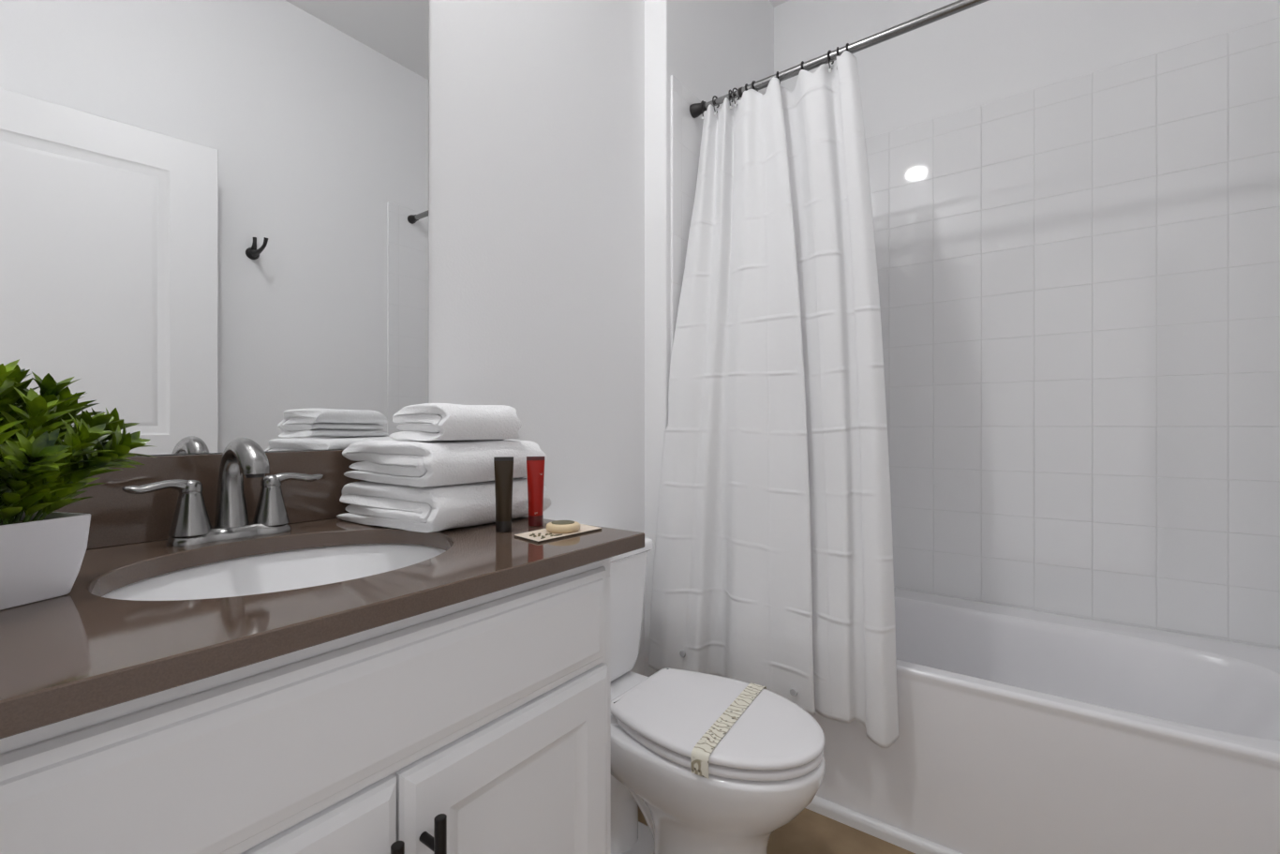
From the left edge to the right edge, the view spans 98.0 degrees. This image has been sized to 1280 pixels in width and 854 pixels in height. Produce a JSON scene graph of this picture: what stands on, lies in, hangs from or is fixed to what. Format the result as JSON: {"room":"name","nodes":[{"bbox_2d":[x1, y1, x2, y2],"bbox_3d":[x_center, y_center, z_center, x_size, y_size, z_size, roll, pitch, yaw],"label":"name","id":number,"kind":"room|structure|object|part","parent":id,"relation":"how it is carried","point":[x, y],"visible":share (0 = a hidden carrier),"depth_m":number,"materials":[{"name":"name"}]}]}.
{"room":"bathroom","nodes":[
{"label":"bathroom","id":0,"kind":"room"},
{"bbox_2d":[134,0,644,675],"bbox_3d":[-0.483,-0.387,1.243,0.120,2.940,1.561,0,0,36],"label":"wall","id":1,"kind":"structure","parent":0,"point":[536,108],"depth_m":1.48,"materials":[{"name":"light gray paint"}]},
{"bbox_2d":[53,449,362,549],"bbox_3d":[-0.660,0.104,0.884,0.020,0.123,0.772,0,0,36],"label":"backsplash","id":2,"kind":"structure","parent":1,"relation":"attached to","point":[118,516],"depth_m":0.82,"materials":[{"name":"brown stone"}]},
{"bbox_2d":[0,0,428,454],"bbox_3d":[-0.672,-0.478,0.879,0.006,1.038,0.749,0,0,36],"label":"wall mirror","id":3,"kind":"object","parent":1,"relation":"attached to","point":[214,214],"visible":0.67,"depth_m":0.88,"materials":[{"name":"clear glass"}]},
{"bbox_2d":[644,0,773,676],"bbox_3d":[0.256,-0.387,2.178,0.204,2.940,0.862,0,0,36],"label":"wall","id":4,"kind":"structure","parent":0,"point":[713,48],"depth_m":1.81,"materials":[{"name":"light gray paint"}]},
{"bbox_2d":[670,74,703,356],"bbox_3d":[0.345,-0.244,2.124,0.012,1.775,0.828,0,0,36],"label":"wall tile","id":5,"kind":"object","parent":4,"relation":"attached to","point":[686,130],"depth_m":1.82,"materials":[{"name":"white tile"}]},
{"bbox_2d":[689,0,989,118],"bbox_3d":[0.794,-1.074,1.437,1.525,0.051,0.043,0,0,36],"label":"rail","id":6,"kind":"object","parent":4,"relation":"attached to","point":[695,110],"visible":0.94,"depth_m":1.56,"materials":[{"name":"silver metal"}]},
{"bbox_2d":[700,100,704,119],"bbox_3d":[0.213,-1.059,1.863,0.010,0.063,0.038,0,0,32],"label":"curtain ring","id":7,"kind":"object","parent":6,"relation":"hanging from","point":[702,101],"visible":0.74,"depth_m":1.85,"materials":[{"name":"brown metal"}]},
{"bbox_2d":[712,95,719,115],"bbox_3d":[0.251,-1.059,1.836,0.010,0.063,0.038,0,0,44],"label":"curtain ring","id":8,"kind":"object","parent":6,"relation":"hanging from","point":[715,111],"visible":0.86,"depth_m":1.83,"materials":[{"name":"black metal"}]},
{"bbox_2d":[728,89,733,109],"bbox_3d":[0.295,-1.059,1.803,0.010,0.063,0.038,0,0,31],"label":"curtain ring","id":9,"kind":"object","parent":6,"relation":"hanging from","point":[730,90],"visible":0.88,"depth_m":1.80,"materials":[{"name":"black metal"}]},
{"bbox_2d":[731,88,739,107],"bbox_3d":[0.309,-1.060,1.793,0.038,0.063,0.010,0,0,-44],"label":"curtain ring","id":10,"kind":"object","parent":6,"relation":"hanging from","point":[735,105],"visible":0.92,"depth_m":1.79,"materials":[{"name":"black metal"}]},
{"bbox_2d":[648,50,898,747],"bbox_3d":[0.373,-0.130,1.636,0.728,1.854,0.224,0,0,36],"label":"shower curtain","id":11,"kind":"object","parent":6,"relation":"hanging from","point":[773,568],"visible":0.99,"depth_m":1.60,"materials":[{"name":"white fabric"}]},
{"bbox_2d":[827,50,833,72],"bbox_3d":[0.553,-1.059,1.614,0.038,0.063,0.010,0,0,-45],"label":"curtain ring","id":12,"kind":"object","parent":6,"relation":"hanging from","point":[828,52],"visible":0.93,"depth_m":1.61,"materials":[{"name":"metal"}]},
{"bbox_2d":[638,805,915,853],"bbox_3d":[0.206,1.133,0.708,1.866,0.100,3.515,0,0,36],"label":"floor","id":13,"kind":"structure","parent":0,"point":[811,831],"depth_m":1.46,"materials":[{"name":"beige tile"}]},
{"bbox_2d":[0,557,610,853],"bbox_3d":[-0.442,0.636,0.712,0.574,0.894,0.704,0,0,36],"label":"vanity cabinet","id":14,"kind":"object","parent":13,"relation":"on","point":[481,724],"visible":0.77,"depth_m":0.54,"materials":[{"name":"white paint"}]},
{"bbox_3d":[-0.346,0.665,0.434,0.017,0.616,0.332,0,0,36],"label":"door","id":15,"kind":"part","parent":14,"relation":"part of","materials":[{"name":"white paint"}]},
{"bbox_2d":[0,516,644,739],"bbox_3d":[-0.444,0.177,0.726,0.554,0.024,0.772,0,0,36],"label":"countertop","id":16,"kind":"structure","parent":14,"relation":"on","point":[80,651],"depth_m":0.51,"materials":[{"name":"brown stone"}]},
{"bbox_2d":[0,358,154,610],"bbox_3d":[-0.611,0.049,0.521,0.215,0.232,0.233,0,0,41],"label":"potted plant","id":17,"kind":"object","parent":16,"relation":"on","point":[42,549],"visible":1,"depth_m":0.53,"materials":[{"name":"green plant"}]},
{"bbox_3d":[-0.563,0.063,0.502,0.049,0.067,0.015,0,0,36],"label":"stem","id":18,"kind":"part","parent":17,"relation":"part of","materials":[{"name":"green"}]},
{"bbox_3d":[-0.602,0.039,0.556,0.003,0.114,0.036,0,0,19],"label":"stem","id":19,"kind":"part","parent":17,"relation":"part of","materials":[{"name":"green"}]},
{"bbox_3d":[-0.577,0.044,0.517,0.031,0.103,0.018,0,0,36],"label":"stem","id":20,"kind":"part","parent":17,"relation":"part of","materials":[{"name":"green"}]},
{"bbox_3d":[-0.585,0.052,0.571,0.009,0.089,0.056,0,0,36],"label":"stem","id":21,"kind":"part","parent":17,"relation":"part of","materials":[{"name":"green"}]},
{"bbox_3d":[-0.612,0.126,0.523,0.103,0.077,0.103,0,0,14],"label":"pot","id":22,"kind":"part","parent":17,"relation":"part of","materials":[{"name":"white ceramic"}]},
{"bbox_3d":[-0.564,0.056,0.532,0.032,0.080,0.038,0,0,36],"label":"stem","id":23,"kind":"part","parent":17,"relation":"part of","materials":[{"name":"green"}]},
{"bbox_3d":[-0.560,0.060,0.554,0.060,0.073,0.003,0,0,-32],"label":"stem","id":24,"kind":"part","parent":17,"relation":"part of","materials":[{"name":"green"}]},
{"bbox_2d":[121,437,323,547],"bbox_3d":[-0.582,0.090,0.813,0.134,0.150,0.250,0,0,36],"label":"faucet","id":25,"kind":"object","parent":16,"relation":"on","point":[190,525],"visible":1,"depth_m":0.81,"materials":[{"name":"silver metal"}]},
{"bbox_3d":[-0.657,0.084,0.762,0.023,0.022,0.079,0,0,31],"label":"lever","id":26,"kind":"part","parent":25,"relation":"part of","materials":[{"name":"silver metal"}]},
{"bbox_3d":[-0.640,0.113,0.793,0.049,0.076,0.049,0,0,36],"label":"handle post","id":27,"kind":"part","parent":25,"relation":"part of","materials":[{"name":"silver metal"}]},
{"bbox_3d":[-0.610,0.156,0.834,0.054,0.020,0.153,0,0,36],"label":"plate","id":28,"kind":"part","parent":25,"relation":"part of","materials":[{"name":"silver metal"}]},
{"bbox_3d":[-0.579,0.083,0.811,0.127,0.136,0.043,0,0,36],"label":"spout","id":29,"kind":"part","parent":25,"relation":"part of","materials":[{"name":"silver metal"}]},
{"bbox_3d":[-0.580,0.113,0.875,0.049,0.076,0.049,0,0,36],"label":"handle post","id":30,"kind":"part","parent":25,"relation":"part of","materials":[{"name":"silver metal"}]},
{"bbox_3d":[-0.556,0.084,0.901,0.023,0.022,0.079,0,0,41],"label":"lever","id":31,"kind":"part","parent":25,"relation":"part of","materials":[{"name":"silver metal"}]},
{"bbox_2d":[101,543,446,600],"bbox_3d":[-0.437,0.266,0.717,0.378,0.152,0.434,0,0,36],"label":"sink","id":32,"kind":"object","parent":16,"relation":"in","point":[287,570],"visible":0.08,"depth_m":0.84,"materials":[{"name":"white ceramic"}]},
{"bbox_2d":[335,478,550,534],"bbox_3d":[-0.353,0.128,1.016,0.299,0.072,0.277,0,0,36],"label":"folded towel","id":33,"kind":"object","parent":16,"relation":"on","point":[448,507],"visible":0.74,"depth_m":0.90,"materials":[{"name":"white fabric"}]},
{"bbox_2d":[340,439,548,487],"bbox_3d":[-0.354,0.057,1.013,0.287,0.072,0.263,0,0,36],"label":"folded towel","id":34,"kind":"object","parent":33,"relation":"on","point":[424,463],"visible":0.86,"depth_m":0.90,"materials":[{"name":"white fabric"}]},
{"bbox_2d":[387,401,522,439],"bbox_3d":[-0.319,-0.010,0.972,0.169,0.064,0.185,0,0,36],"label":"folded towel","id":35,"kind":"object","parent":34,"relation":"on","point":[426,420],"visible":1,"depth_m":0.91,"materials":[{"name":"white fabric"}]},
{"bbox_2d":[493,456,513,532],"bbox_3d":[-0.216,0.106,0.883,0.026,0.118,0.025,0,0,36],"label":"tube","id":36,"kind":"object","parent":16,"relation":"on","point":[503,465],"visible":1,"depth_m":0.88,"materials":[{"name":"black plastic"}]},
{"bbox_2d":[526,456,544,526],"bbox_3d":[-0.175,0.107,0.935,0.026,0.116,0.025,0,0,36],"label":"tube","id":37,"kind":"object","parent":16,"relation":"on","point":[535,465],"visible":1,"depth_m":0.93,"materials":[{"name":"red plastic"}]},
{"bbox_2d":[514,523,601,542],"bbox_3d":[-0.126,0.163,0.867,0.070,0.004,0.143,0,0,36],"label":"sachet","id":38,"kind":"object","parent":16,"relation":"on","point":[539,535],"visible":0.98,"depth_m":0.84,"materials":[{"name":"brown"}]},
{"bbox_2d":[529,532,561,538],"bbox_3d":[-0.145,0.161,0.834,0.042,0.001,0.041,0,0,36],"label":"print","id":39,"kind":"object","parent":38,"relation":"on","point":[532,535],"depth_m":0.83},
{"bbox_2d":[545,520,580,533],"bbox_3d":[-0.120,0.155,0.870,0.054,0.013,0.054,0,0,36],"label":"soap bar","id":40,"kind":"object","parent":38,"relation":"on","point":[558,526],"visible":1,"depth_m":0.85,"materials":[{"name":"beige"}]},
{"bbox_3d":[-0.239,0.470,0.534,0.036,0.150,0.012,0,0,36],"label":"bar handle","id":41,"kind":"part","parent":14,"relation":"part of","materials":[{"name":"black metal"}]},
{"bbox_3d":[-0.212,0.470,0.572,0.036,0.150,0.012,0,0,36],"label":"bar handle","id":42,"kind":"part","parent":14,"relation":"part of","materials":[{"name":"black metal"}]},
{"bbox_3d":[-0.148,0.665,0.703,0.017,0.616,0.332,0,0,36],"label":"door","id":43,"kind":"part","parent":14,"relation":"part of","materials":[{"name":"white paint"}]},
{"bbox_2d":[610,536,825,853],"bbox_3d":[0.087,0.698,1.326,0.695,0.771,0.376,0,0,36],"label":"toilet","id":44,"kind":"object","parent":13,"relation":"on","point":[769,766],"visible":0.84,"depth_m":1.19,"materials":[{"name":"white ceramic"}]},
{"bbox_3d":[-0.130,0.514,1.485,0.148,0.333,0.352,0,0,36],"label":"tank","id":45,"kind":"part","parent":44,"relation":"part of","materials":[{"name":"white ceramic"}]},
{"bbox_3d":[-0.127,0.331,1.483,0.164,0.035,0.376,0,0,36],"label":"tank lid","id":46,"kind":"part","parent":44,"relation":"part of","materials":[{"name":"white ceramic"}]},
{"bbox_3d":[0.179,0.650,1.258,0.466,0.023,0.346,0,0,36],"label":"lid","id":47,"kind":"part","parent":44,"relation":"part of","materials":[{"name":"white plastic"}]},
{"bbox_3d":[0.161,0.884,1.272,0.512,0.397,0.344,0,0,36],"label":"bowl","id":48,"kind":"part","parent":44,"relation":"part of","materials":[{"name":"white ceramic"}]},
{"bbox_2d":[691,682,766,777],"bbox_3d":[0.208,0.660,1.241,0.037,0.047,0.351,0,0,31],"label":"band","id":49,"kind":"object","parent":44,"relation":"on","point":[701,751],"visible":0.94,"depth_m":1.17,"materials":[{"name":"cream paper with dark printed pattern"}]},
{"bbox_2d":[810,587,1279,853],"bbox_3d":[0.984,0.853,1.695,1.538,0.460,0.760,0,0,36],"label":"bathtub","id":50,"kind":"object","parent":13,"relation":"on","point":[1021,730],"visible":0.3,"depth_m":1.38,"materials":[{"name":"white ceramic"}]},
{"bbox_2d":[805,795,962,853],"bbox_3d":[0.753,1.065,1.386,1.516,0.035,0.018,0,0,36],"label":"trim","id":51,"kind":"structure","parent":50,"relation":"attached to","point":[913,842],"depth_m":1.47,"materials":[{"name":"white paint"}]},
{"bbox_2d":[769,0,788,7],"bbox_3d":[0.467,-1.907,1.062,1.866,0.100,2.635,0,0,36],"label":"ceiling","id":52,"kind":"structure","parent":0,"point":[775,3],"depth_m":2.44,"materials":[{"name":"white paint"}]},
{"bbox_2d":[773,0,1279,138],"bbox_3d":[1.296,-0.387,2.018,1.661,2.940,0.112,0,0,36],"label":"wall","id":53,"kind":"structure","parent":0,"point":[990,51],"depth_m":2.00,"materials":[{"name":"white paint"}]},
{"bbox_2d":[864,17,1279,649],"bbox_3d":[1.213,-0.256,2.007,1.540,1.798,0.012,0,0,36],"label":"wall tile","id":54,"kind":"object","parent":53,"relation":"attached to","point":[1079,277],"depth_m":1.80,"materials":[{"name":"white tile"}]}
]}

